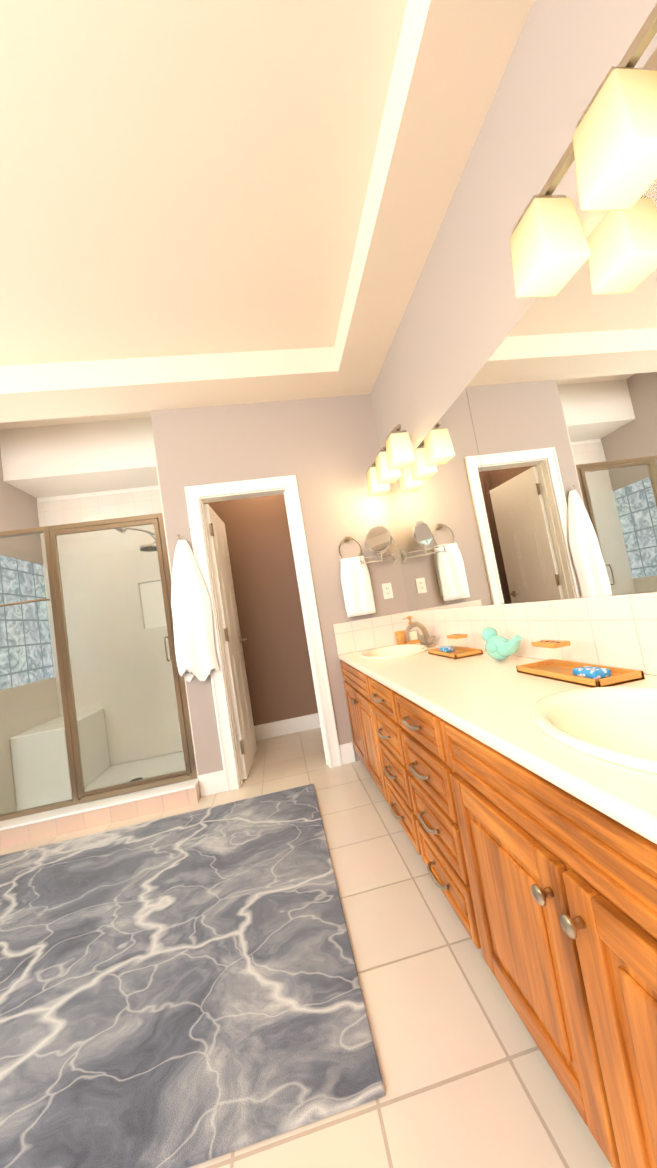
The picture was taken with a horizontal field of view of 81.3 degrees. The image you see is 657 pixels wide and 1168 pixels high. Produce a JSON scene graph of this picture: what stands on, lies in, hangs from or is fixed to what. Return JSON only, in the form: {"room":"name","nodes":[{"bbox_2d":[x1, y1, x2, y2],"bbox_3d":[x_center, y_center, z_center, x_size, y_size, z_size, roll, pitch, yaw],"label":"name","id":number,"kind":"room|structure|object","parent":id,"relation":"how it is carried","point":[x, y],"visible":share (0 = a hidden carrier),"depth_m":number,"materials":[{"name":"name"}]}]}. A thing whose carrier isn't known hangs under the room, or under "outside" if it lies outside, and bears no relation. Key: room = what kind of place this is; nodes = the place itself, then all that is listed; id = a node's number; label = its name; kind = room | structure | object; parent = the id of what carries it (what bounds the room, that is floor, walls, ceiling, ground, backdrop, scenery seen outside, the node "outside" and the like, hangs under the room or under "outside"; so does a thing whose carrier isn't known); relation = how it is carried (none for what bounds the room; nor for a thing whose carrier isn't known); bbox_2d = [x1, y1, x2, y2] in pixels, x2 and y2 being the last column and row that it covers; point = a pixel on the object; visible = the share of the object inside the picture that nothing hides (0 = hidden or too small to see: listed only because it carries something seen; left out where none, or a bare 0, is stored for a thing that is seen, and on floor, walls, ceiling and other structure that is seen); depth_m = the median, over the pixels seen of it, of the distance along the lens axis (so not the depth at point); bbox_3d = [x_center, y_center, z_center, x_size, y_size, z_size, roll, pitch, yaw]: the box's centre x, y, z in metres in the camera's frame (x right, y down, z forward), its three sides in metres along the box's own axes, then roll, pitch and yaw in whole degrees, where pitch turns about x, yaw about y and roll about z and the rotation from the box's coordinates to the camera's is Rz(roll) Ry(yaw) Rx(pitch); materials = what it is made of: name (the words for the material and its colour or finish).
{"room":"bathroom","nodes":[
{"label":"bathroom","id":0,"kind":"room"},
{"bbox_2d":[0,449,59,813],"bbox_3d":[-2.470,0.209,2.928,0.100,2.950,0.950,-9,-4,-9],"label":"wall","id":1,"kind":"structure","parent":0,"point":[36,691],"depth_m":3.03,"materials":[{"name":"paint"}]},
{"bbox_2d":[0,555,54,689],"bbox_3d":[-2.469,0.290,2.997,0.080,1.000,0.800,-9,-4,-9],"label":"window","id":2,"kind":"structure","parent":1,"relation":"in","point":[36,643],"depth_m":3.05,"materials":[{"name":"blue glass"}]},
{"bbox_2d":[0,411,150,429],"bbox_3d":[-2.794,-1.305,3.034,2.850,0.150,0.950,-9,-4,-9],"label":"ceiling","id":3,"kind":"structure","parent":0,"point":[69,420],"depth_m":3.13,"materials":[{"name":"beige paint"}]},
{"bbox_2d":[0,418,158,497],"bbox_3d":[-2.073,-1.102,3.377,1.400,0.430,0.430,-9,-4,-9],"label":"ceiling bulkhead","id":4,"kind":"object","parent":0,"point":[56,460],"visible":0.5,"depth_m":3.18,"materials":[{"name":"white paint"}]},
{"bbox_2d":[37,485,181,765],"bbox_3d":[-2.631,0.201,3.470,2.850,3.100,0.160,-9,-4,-9],"label":"wall","id":5,"kind":"structure","parent":0,"point":[153,587],"depth_m":3.55,"materials":[{"name":"beige tile"}]},
{"bbox_2d":[37,489,182,765],"bbox_3d":[-1.827,0.358,3.526,1.292,2.420,0.098,-9,-4,-9],"label":"shower wall tile","id":6,"kind":"structure","parent":5,"relation":"attached to","point":[86,509],"depth_m":3.46,"materials":[{"name":"beige tile"}]},
{"bbox_2d":[138,580,166,628],"bbox_3d":[-1.591,0.186,3.577,0.280,0.430,0.085,-9,-4,-9],"label":"niche","id":7,"kind":"object","parent":6,"relation":"in","point":[141,603],"depth_m":3.52,"materials":[{"name":"beige tile"}]},
{"bbox_2d":[0,0,406,365],"bbox_3d":[-1.632,-1.645,0.616,4.500,0.220,4.200,-9,-4,-9],"label":"ceiling","id":8,"kind":"structure","parent":0,"point":[183,177],"depth_m":1.51,"materials":[{"name":"beige paint"}]},
{"bbox_2d":[203,494,317,725],"bbox_3d":[-0.385,-0.140,3.833,1.550,3.100,0.100,-9,-4,-9],"label":"wall","id":9,"kind":"structure","parent":0,"point":[273,632],"depth_m":3.72,"materials":[{"name":"brown paint"}]},
{"bbox_2d":[254,713,319,740],"bbox_3d":[-0.138,1.313,3.662,1.542,0.135,0.020,-9,-4,-9],"label":"baseboard","id":10,"kind":"structure","parent":9,"relation":"attached to","point":[307,722],"depth_m":3.62,"materials":[{"name":"white wood"}]},
{"bbox_2d":[0,0,533,422],"bbox_3d":[-1.600,-1.448,0.601,4.500,0.180,4.200,-9,-4,-9],"label":"ceiling","id":11,"kind":"structure","parent":0,"point":[452,57],"depth_m":1.86,"materials":[{"name":"beige paint"}]},
{"bbox_2d":[150,394,408,775],"bbox_3d":[-0.299,-0.230,2.840,1.650,3.100,0.100,-9,-4,-9],"label":"wall","id":12,"kind":"structure","parent":0,"point":[330,447],"depth_m":2.84,"materials":[{"name":"beige paint"}]},
{"bbox_2d":[0,513,196,820],"bbox_3d":[-1.656,0.495,2.542,1.292,1.834,0.116,-9,-4,-9],"label":"glass shower door","id":13,"kind":"structure","parent":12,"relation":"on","point":[80,794],"depth_m":2.55,"materials":[{"name":"clear glass"}]},
{"bbox_2d":[171,534,218,681],"bbox_3d":[-0.944,0.154,2.614,0.273,1.020,0.099,-9,-4,-9],"label":"towel","id":14,"kind":"object","parent":12,"relation":"hanging from","point":[195,651],"visible":0.98,"depth_m":2.59,"materials":[{"name":"white fabric"}]},
{"bbox_2d":[216,770,224,787],"bbox_3d":[-0.823,1.383,3.103,0.016,0.135,0.844,-9,-4,-9],"label":"baseboard","id":15,"kind":"structure","parent":12,"relation":"attached to","point":[220,774],"depth_m":2.56,"materials":[{"name":"white"}]},
{"bbox_2d":[204,504,256,779],"bbox_3d":[-0.759,0.414,3.064,0.158,2.000,0.623,-9,-4,-9],"label":"room door","id":16,"kind":"structure","parent":12,"relation":"in","point":[235,661],"depth_m":2.91,"materials":[{"name":"white wood"}]},
{"bbox_2d":[184,475,341,791],"bbox_3d":[-0.472,0.296,2.759,0.795,2.108,0.141,-9,-4,-9],"label":"door frame","id":17,"kind":"structure","parent":12,"relation":"attached to","point":[197,496],"depth_m":2.72,"materials":[{"name":"white wood"}]},
{"bbox_2d":[339,536,375,616],"bbox_3d":[0.191,-0.068,2.805,0.212,0.599,0.070,-9,-4,-9],"label":"towel ring","id":18,"kind":"object","parent":12,"relation":"attached to","point":[357,589],"visible":1,"depth_m":2.77,"materials":[{"name":"white fabric"}]},
{"bbox_2d":[359,526,397,564],"bbox_3d":[0.359,-0.275,2.797,0.310,0.281,0.171,-9,-4,-9],"label":"magnifying mirror","id":19,"kind":"object","parent":12,"relation":"attached to","point":[378,539],"visible":1,"depth_m":2.76,"materials":[{"name":"silver metal"}]},
{"bbox_2d":[382,583,393,598],"bbox_3d":[0.442,0.052,2.859,0.072,0.116,0.008,-9,-4,-9],"label":"electrical outlet plate","id":20,"kind":"object","parent":12,"relation":"attached to","point":[387,591],"visible":1,"depth_m":2.86,"materials":[{"name":"white plastic"}]},
{"bbox_2d":[0,727,611,1167],"bbox_3d":[-1.210,1.396,0.880,4.700,0.100,5.400,-9,-4,-9],"label":"floor","id":21,"kind":"structure","parent":0,"point":[468,1077],"depth_m":0.95,"materials":[{"name":"tile"}]},
{"bbox_2d":[0,778,200,847],"bbox_3d":[-1.490,1.450,2.433,1.300,0.116,0.174,-9,-4,-9],"label":"shower curb","id":22,"kind":"object","parent":21,"relation":"on","point":[56,822],"depth_m":2.38,"materials":[{"name":"tile"}]},
{"bbox_2d":[85,751,185,790],"bbox_3d":[-1.561,1.531,2.950,1.292,0.058,0.880,-9,-4,-9],"label":"floor","id":23,"kind":"structure","parent":21,"relation":"on","point":[180,762],"depth_m":3.10,"materials":[{"name":"beige tile"}]},
{"bbox_2d":[10,708,109,810],"bbox_3d":[-2.077,1.338,3.019,0.360,0.505,0.642,-9,-4,-9],"label":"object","id":24,"kind":"structure","parent":23,"relation":"on","point":[56,769],"depth_m":2.72,"materials":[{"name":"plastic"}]},
{"bbox_2d":[0,784,384,1167],"bbox_3d":[-1.022,1.352,1.478,2.120,0.013,1.620,-9,-4,-9],"label":"rug","id":25,"kind":"object","parent":21,"relation":"on","point":[183,990],"visible":1,"depth_m":1.15,"materials":[{"name":"fabric"}]},
{"bbox_2d":[333,592,656,1167],"bbox_3d":[0.570,0.597,1.415,0.618,0.978,2.777,-9,-4,-9],"label":"bathroom vanity","id":26,"kind":"object","parent":21,"relation":"on","point":[523,808],"visible":1,"depth_m":0.85,"materials":[{"name":"brown wood"}]},
{"bbox_2d":[359,621,436,679],"bbox_3d":[0.426,0.421,2.398,0.464,0.321,0.553,-9,-4,-9],"label":"sink","id":27,"kind":"object","parent":26,"relation":"in","point":[387,653],"depth_m":2.42,"materials":[{"name":"beige ceramic"}]},
{"bbox_2d":[395,630,405,644],"bbox_3d":[0.523,0.389,2.765,0.076,0.095,0.076,-9,-4,-9],"label":"cup","id":28,"kind":"object","parent":26,"relation":"on","point":[400,637],"visible":0.85,"depth_m":2.73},
{"bbox_2d":[403,616,419,643],"bbox_3d":[0.583,0.326,2.718,0.082,0.192,0.064,-9,-4,-9],"label":"soap dispenser","id":29,"kind":"object","parent":26,"relation":"on","point":[413,637],"visible":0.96,"depth_m":2.69,"materials":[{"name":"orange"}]},
{"bbox_2d":[428,634,482,658],"bbox_3d":[0.630,0.306,1.951,0.140,0.100,0.320,-9,-4,-9],"label":"tray","id":30,"kind":"object","parent":26,"relation":"on","point":[454,652],"visible":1,"depth_m":1.90,"materials":[{"name":"orange wood"}]},
{"bbox_2d":[481,627,521,659],"bbox_3d":[0.705,0.245,1.560,0.098,0.137,0.252,-9,-4,-9],"label":"bird","id":31,"kind":"object","parent":26,"relation":"on","point":[498,647],"visible":1,"depth_m":1.55},
{"bbox_2d":[516,640,644,687],"bbox_3d":[0.737,0.229,1.172,0.140,0.100,0.340,-9,-4,-9],"label":"tray","id":32,"kind":"object","parent":26,"relation":"on","point":[585,674],"visible":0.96,"depth_m":1.12,"materials":[{"name":"orange wood"}]},
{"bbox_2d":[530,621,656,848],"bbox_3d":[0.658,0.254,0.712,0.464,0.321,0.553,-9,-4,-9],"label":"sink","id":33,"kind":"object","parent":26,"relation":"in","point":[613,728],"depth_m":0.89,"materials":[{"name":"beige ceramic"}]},
{"bbox_2d":[371,0,656,675],"bbox_3d":[0.780,-0.521,1.343,0.100,3.100,5.400,-9,-4,-9],"label":"wall","id":34,"kind":"structure","parent":0,"point":[467,309],"depth_m":1.37,"materials":[{"name":"beige paint"}]},
{"bbox_2d":[367,424,415,495],"bbox_3d":[0.406,-0.815,2.508,0.194,0.275,0.630,-9,-4,-9],"label":"sconce","id":35,"kind":"object","parent":34,"relation":"attached to","point":[394,455],"visible":1,"depth_m":2.30,"materials":[{"name":"white glass"}]},
{"bbox_2d":[388,179,656,611],"bbox_3d":[0.754,-0.440,1.227,0.009,0.979,3.394,-9,-4,-9],"label":"vanity mirror","id":36,"kind":"object","parent":34,"relation":"attached to","point":[529,474],"visible":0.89,"depth_m":1.25,"materials":[{"name":"clear glass"}]},
{"bbox_2d":[510,3,656,297],"bbox_3d":[0.640,-0.983,0.812,0.194,0.275,0.604,-9,-4,-9],"label":"sconce","id":37,"kind":"object","parent":34,"relation":"attached to","point":[611,150],"visible":1,"depth_m":0.82,"materials":[{"name":"white glass"}]},
{"bbox_3d":[-1.124,-0.066,3.217,0.100,3.100,0.900,-9,-4,-9],"label":"wall","id":38,"kind":"structure","parent":0,"visible":0},
{"bbox_2d":[153,440,197,777],"bbox_3d":[-1.121,0.210,3.110,0.008,2.420,0.942,-9,-4,-9],"label":"shower wall tile","id":39,"kind":"structure","parent":38,"relation":"attached to","point":[171,581],"depth_m":2.67,"materials":[{"name":"beige tile"}]},
{"bbox_2d":[115,527,156,551],"bbox_3d":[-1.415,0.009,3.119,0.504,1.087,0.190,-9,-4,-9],"label":"shower head","id":40,"kind":"object","parent":39,"relation":"attached to","point":[125,530],"depth_m":3.12}
]}

